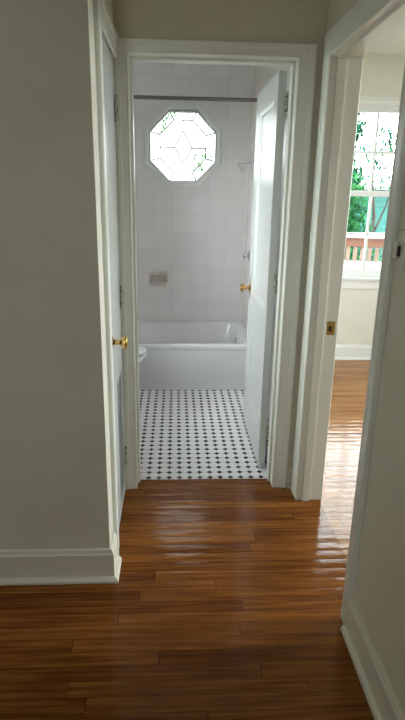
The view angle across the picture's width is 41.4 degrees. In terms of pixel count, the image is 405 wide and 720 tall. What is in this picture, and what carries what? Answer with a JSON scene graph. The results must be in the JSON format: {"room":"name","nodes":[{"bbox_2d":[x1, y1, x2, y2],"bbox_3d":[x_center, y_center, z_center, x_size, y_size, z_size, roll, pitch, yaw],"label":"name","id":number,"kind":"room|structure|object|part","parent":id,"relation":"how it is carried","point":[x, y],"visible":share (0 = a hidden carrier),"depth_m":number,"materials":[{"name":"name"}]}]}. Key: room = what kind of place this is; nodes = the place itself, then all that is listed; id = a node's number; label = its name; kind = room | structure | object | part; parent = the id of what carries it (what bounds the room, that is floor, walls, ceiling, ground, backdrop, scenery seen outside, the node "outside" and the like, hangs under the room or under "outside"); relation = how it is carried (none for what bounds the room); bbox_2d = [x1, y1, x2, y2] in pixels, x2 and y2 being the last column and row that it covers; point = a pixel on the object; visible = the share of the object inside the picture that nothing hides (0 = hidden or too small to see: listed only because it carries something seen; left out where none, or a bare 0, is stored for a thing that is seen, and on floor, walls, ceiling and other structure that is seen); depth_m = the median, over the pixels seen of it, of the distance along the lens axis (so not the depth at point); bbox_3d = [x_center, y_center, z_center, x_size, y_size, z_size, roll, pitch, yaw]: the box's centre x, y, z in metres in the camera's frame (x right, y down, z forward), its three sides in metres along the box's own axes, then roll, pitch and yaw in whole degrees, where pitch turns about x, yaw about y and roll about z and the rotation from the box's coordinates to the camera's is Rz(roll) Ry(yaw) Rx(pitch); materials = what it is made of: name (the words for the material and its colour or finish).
{"room":"hallway","nodes":[
{"label":"hallway","id":0,"kind":"room"},
{"bbox_2d":[0,0,112,549],"bbox_3d":[-1.069,-0.371,1.788,1.442,2.585,0.100,0,17,-3],"label":"wall","id":1,"kind":"structure","parent":0,"point":[55,476],"depth_m":1.80,"materials":[{"name":"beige paint"}]},
{"bbox_2d":[0,531,121,585],"bbox_3d":[-1.073,0.798,2.142,1.474,0.142,0.142,0,17,-3],"label":"baseboard","id":2,"kind":"structure","parent":1,"relation":"attached to","point":[86,565],"depth_m":2.11,"materials":[{"name":"beige paint"}]},
{"bbox_2d":[92,0,112,525],"bbox_3d":[-0.415,-0.473,2.152,0.100,2.585,0.595,0,17,-3],"label":"wall","id":3,"kind":"structure","parent":0,"point":[108,2],"depth_m":1.94,"materials":[{"name":"white paint"}]},
{"bbox_2d":[102,36,128,524],"bbox_3d":[-0.356,-0.220,2.293,0.103,1.995,0.471,0,17,-3],"label":"door","id":4,"kind":"structure","parent":3,"relation":"in","point":[110,101],"depth_m":2.26,"materials":[{"name":"white wood"}]},
{"bbox_2d":[0,360,373,719],"bbox_3d":[1.223,1.134,1.518,6.000,0.052,7.500,0,17,-3],"label":"floor","id":5,"kind":"structure","parent":0,"point":[225,603],"depth_m":2.05,"materials":[{"name":"red wood"}]},
{"bbox_2d":[138,346,146,363],"bbox_3d":[-0.739,-0.026,3.732,0.707,0.772,0.440,0,17,-3],"label":"toilet","id":6,"kind":"object","parent":5,"relation":"on","point":[142,351],"visible":0.05,"depth_m":3.70,"materials":[{"name":"white ceramic"}]},
{"bbox_3d":[-0.680,-0.067,3.722,0.585,0.022,0.380,0,17,-3],"label":"lid","id":7,"kind":"part","parent":6,"relation":"part of","materials":[{"name":"white"}]},
{"bbox_3d":[-0.680,-0.038,3.731,0.590,0.016,0.380,0,17,-3],"label":"seat","id":8,"kind":"part","parent":6,"relation":"part of","materials":[{"name":"white"}]},
{"bbox_2d":[138,320,246,389],"bbox_3d":[-0.382,-0.059,4.526,1.526,0.371,0.815,0,17,-3],"label":"bathtub","id":9,"kind":"object","parent":5,"relation":"on","point":[181,355],"visible":0.46,"depth_m":4.20,"materials":[{"name":"white ceramic"}]},
{"bbox_2d":[133,62,252,320],"bbox_3d":[-0.427,-1.262,4.677,1.650,2.585,0.190,0,17,-3],"label":"wall","id":10,"kind":"structure","parent":0,"point":[196,235],"depth_m":4.59,"materials":[{"name":"white tile"}]},
{"bbox_2d":[149,271,168,285],"bbox_3d":[-0.383,-0.712,4.712,0.168,0.125,0.081,0,17,-3],"label":"soap dish","id":11,"kind":"object","parent":10,"relation":"attached to","point":[157,278],"visible":1,"depth_m":4.73,"materials":[{"name":"beige ceramic"}]},
{"bbox_2d":[150,281,167,284],"bbox_3d":[-0.383,-0.677,4.719,0.156,0.030,0.074,0,17,-3],"label":"tray","id":12,"kind":"object","parent":11,"relation":"on","point":[151,282],"depth_m":4.70,"materials":[{"name":"beige ceramic"}]},
{"bbox_2d":[144,103,221,186],"bbox_3d":[-0.162,-1.779,4.470,0.644,0.644,0.120,0,17,-3],"label":"window","id":13,"kind":"structure","parent":10,"relation":"in","point":[182,149],"depth_m":4.47,"materials":[{"name":"glass"}]},
{"bbox_3d":[-0.163,-1.786,4.492,0.539,0.539,0.003,0,17,-3],"label":"glass pane","id":14,"kind":"part","parent":13,"relation":"part of","materials":[{"name":"white glass"}]},
{"bbox_2d":[112,0,328,468],"bbox_3d":[-0.662,-0.585,2.496,2.325,2.585,0.150,0,17,-3],"label":"wall","id":15,"kind":"structure","parent":0,"point":[276,21],"depth_m":2.21,"materials":[{"name":"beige paint"}]},
{"bbox_2d":[286,469,291,488],"bbox_3d":[0.465,0.630,2.837,0.035,0.100,0.032,0,17,-3],"label":"baseboard","id":16,"kind":"structure","parent":15,"relation":"attached to","point":[289,471],"depth_m":2.84,"materials":[{"name":"beige paint"}]},
{"bbox_2d":[243,0,404,713],"bbox_3d":[0.611,-0.124,1.093,0.110,2.585,7.500,0,17,-3],"label":"wall","id":17,"kind":"structure","parent":0,"point":[379,588],"depth_m":1.60,"materials":[{"name":"beige paint"}]},
{"bbox_2d":[238,159,253,171],"bbox_3d":[0.340,-1.530,4.213,0.128,0.098,0.075,0,17,-3],"label":"shower fixture","id":18,"kind":"object","parent":17,"relation":"attached to","point":[241,166],"visible":0.99,"depth_m":4.20,"materials":[{"name":"silver metal"}]},
{"bbox_2d":[242,249,250,261],"bbox_3d":[0.360,-0.864,4.426,0.060,0.100,0.100,0,17,-3],"label":"handle","id":19,"kind":"object","parent":17,"relation":"attached to","point":[245,255],"visible":0.96,"depth_m":4.40,"materials":[{"name":"silver metal"}]},
{"bbox_3d":[0.355,-0.864,4.426,0.050,0.062,0.062,0,17,-3],"label":"handle","id":20,"kind":"part","parent":19,"relation":"part of","materials":[{"name":"silver metal"}]},
{"bbox_2d":[93,0,404,624],"bbox_3d":[0.102,-0.208,2.120,1.091,2.115,1.176,0,17,-3],"label":"door frame","id":21,"kind":"structure","parent":17,"relation":"attached to","point":[368,23],"depth_m":2.31,"materials":[{"name":"white paint"}]},
{"bbox_3d":[0.592,-0.147,2.472,0.037,0.065,0.002,0,17,-3],"label":"strike plate","id":22,"kind":"part","parent":21,"relation":"part of","materials":[{"name":"gold metal"}]},
{"bbox_3d":[0.642,-0.177,2.053,0.018,2.115,0.978,0,17,-3],"label":"casing","id":23,"kind":"part","parent":21,"relation":"part of","materials":[{"name":"white paint"}]},
{"bbox_2d":[240,70,288,467],"bbox_3d":[0.334,-0.453,3.052,0.167,2.012,0.705,0,17,-3],"label":"door","id":24,"kind":"structure","parent":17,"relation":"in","point":[272,102],"depth_m":2.90,"materials":[{"name":"white wood"}]},
{"bbox_2d":[340,597,404,719],"bbox_3d":[0.612,1.531,-0.108,0.032,0.142,4.222,0,17,-3],"label":"baseboard","id":25,"kind":"structure","parent":17,"relation":"attached to","point":[383,702],"depth_m":1.68,"materials":[{"name":"beige paint"}]},
{"bbox_2d":[392,229,404,272],"bbox_3d":[0.544,-0.302,1.483,0.016,0.114,0.070,0,17,-3],"label":"light switch","id":26,"kind":"object","parent":17,"relation":"attached to","point":[398,253],"visible":1,"depth_m":1.48,"materials":[{"name":"beige plastic"}]},
{"bbox_2d":[336,53,404,344],"bbox_3d":[2.229,-1.263,4.829,3.670,2.585,0.150,0,17,-3],"label":"wall","id":27,"kind":"structure","parent":0,"point":[382,74],"depth_m":4.91,"materials":[{"name":"beige paint"}]},
{"bbox_2d":[335,345,371,359],"bbox_3d":[2.265,-0.070,5.109,3.565,0.142,0.032,0,17,-3],"label":"baseboard","id":28,"kind":"structure","parent":27,"relation":"attached to","point":[343,352],"depth_m":5.07,"materials":[{"name":"white paint"}]},
{"bbox_2d":[342,96,400,288],"bbox_3d":[1.598,-1.431,4.732,0.980,1.592,0.215,0,17,-3],"label":"window","id":29,"kind":"structure","parent":27,"relation":"in","point":[363,278],"depth_m":4.72,"materials":[{"name":"white paint"}]},
{"bbox_3d":[1.592,-1.132,4.836,0.740,0.740,0.035,0,17,-3],"label":"sash","id":30,"kind":"part","parent":29,"relation":"part of","materials":[{"name":"white paint"}]},
{"bbox_3d":[1.602,-1.798,4.670,0.740,0.710,0.035,0,17,-3],"label":"sash","id":31,"kind":"part","parent":29,"relation":"part of","materials":[{"name":"white paint"}]},
{"bbox_3d":[1.603,-1.456,4.647,0.904,1.492,0.022,0,17,-3],"label":"casing","id":32,"kind":"part","parent":29,"relation":"part of","materials":[{"name":"white paint"}]},
{"bbox_2d":[368,26,404,53],"bbox_3d":[1.267,-1.411,0.748,6.200,0.100,7.750,0,17,-3],"label":"ceiling","id":33,"kind":"structure","parent":0,"point":[395,44],"depth_m":4.09,"materials":[{"name":"white paint"}]},
{"bbox_3d":[2.378,-0.165,6.497,5.000,0.400,2.340,0,17,-3],"label":"floor","id":34,"kind":"structure","parent":0,"visible":0},
{"bbox_2d":[343,235,384,268],"bbox_3d":[2.278,-0.955,6.528,4.206,1.085,0.140,6,18,14],"label":"porch railing","id":35,"kind":"object","parent":34,"relation":"on","point":[355,241],"visible":0.16,"depth_m":6.47,"materials":[{"name":"paint"}]},
{"bbox_3d":[2.286,-1.389,6.392,4.206,0.105,0.070,6,18,14],"label":"rail","id":36,"kind":"part","parent":35,"relation":"part of","materials":[{"name":"paint"}]},
{"bbox_3d":[2.287,-1.456,6.371,4.206,0.035,0.140,6,18,14],"label":"cap rail","id":37,"kind":"part","parent":35,"relation":"part of","materials":[{"name":"white wood"}]},
{"label":"outside","id":38,"kind":"structure","parent":0,"visible":0},
{"bbox_3d":[-0.505,-1.064,10.133,80.000,0.150,100.000,0,17,-3],"label":"lawn","id":39,"kind":"structure","parent":38,"visible":0},
{"bbox_2d":[351,118,369,197],"bbox_3d":[2.065,-3.030,10.185,1.748,3.663,1.600,-8,20,-27],"label":"tree","id":40,"kind":"object","parent":39,"relation":"on","point":[359,131],"visible":0.06,"depth_m":9.71,"materials":[{"name":"green plant"}]},
{"bbox_2d":[344,170,381,261],"bbox_3d":[1.801,-1.659,8.296,3.136,2.547,1.863,0,17,-3],"label":"shrub","id":41,"kind":"object","parent":39,"relation":"on","point":[352,225],"visible":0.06,"depth_m":7.94,"materials":[{"name":"green plant"}]},
{"bbox_2d":[345,175,391,261],"bbox_3d":[6.241,-3.665,14.477,6.500,2.450,3.200,0,17,-3],"label":"neighbouring building","id":42,"kind":"structure","parent":39,"relation":"on","point":[380,202],"depth_m":12.94,"materials":[{"name":"teal paint"}]},
{"bbox_2d":[353,116,395,232],"bbox_3d":[3.798,-3.504,11.907,1.549,3.596,1.243,0,17,-3],"label":"tree","id":43,"kind":"object","parent":39,"relation":"on","point":[390,143],"visible":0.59,"depth_m":11.67,"materials":[{"name":"green plant"}]},
{"bbox_3d":[-1.148,-0.928,3.566,0.100,2.585,2.140,0,17,-3],"label":"wall","id":44,"kind":"structure","parent":0,"visible":0},
{"bbox_2d":[134,95,256,101],"bbox_3d":[-0.332,-1.761,3.597,1.529,0.060,0.060,0,17,-3],"label":"shower curtain rod","id":45,"kind":"object","parent":44,"relation":"attached to","point":[149,97],"visible":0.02,"depth_m":3.60,"materials":[{"name":"silver metal"}]}
]}

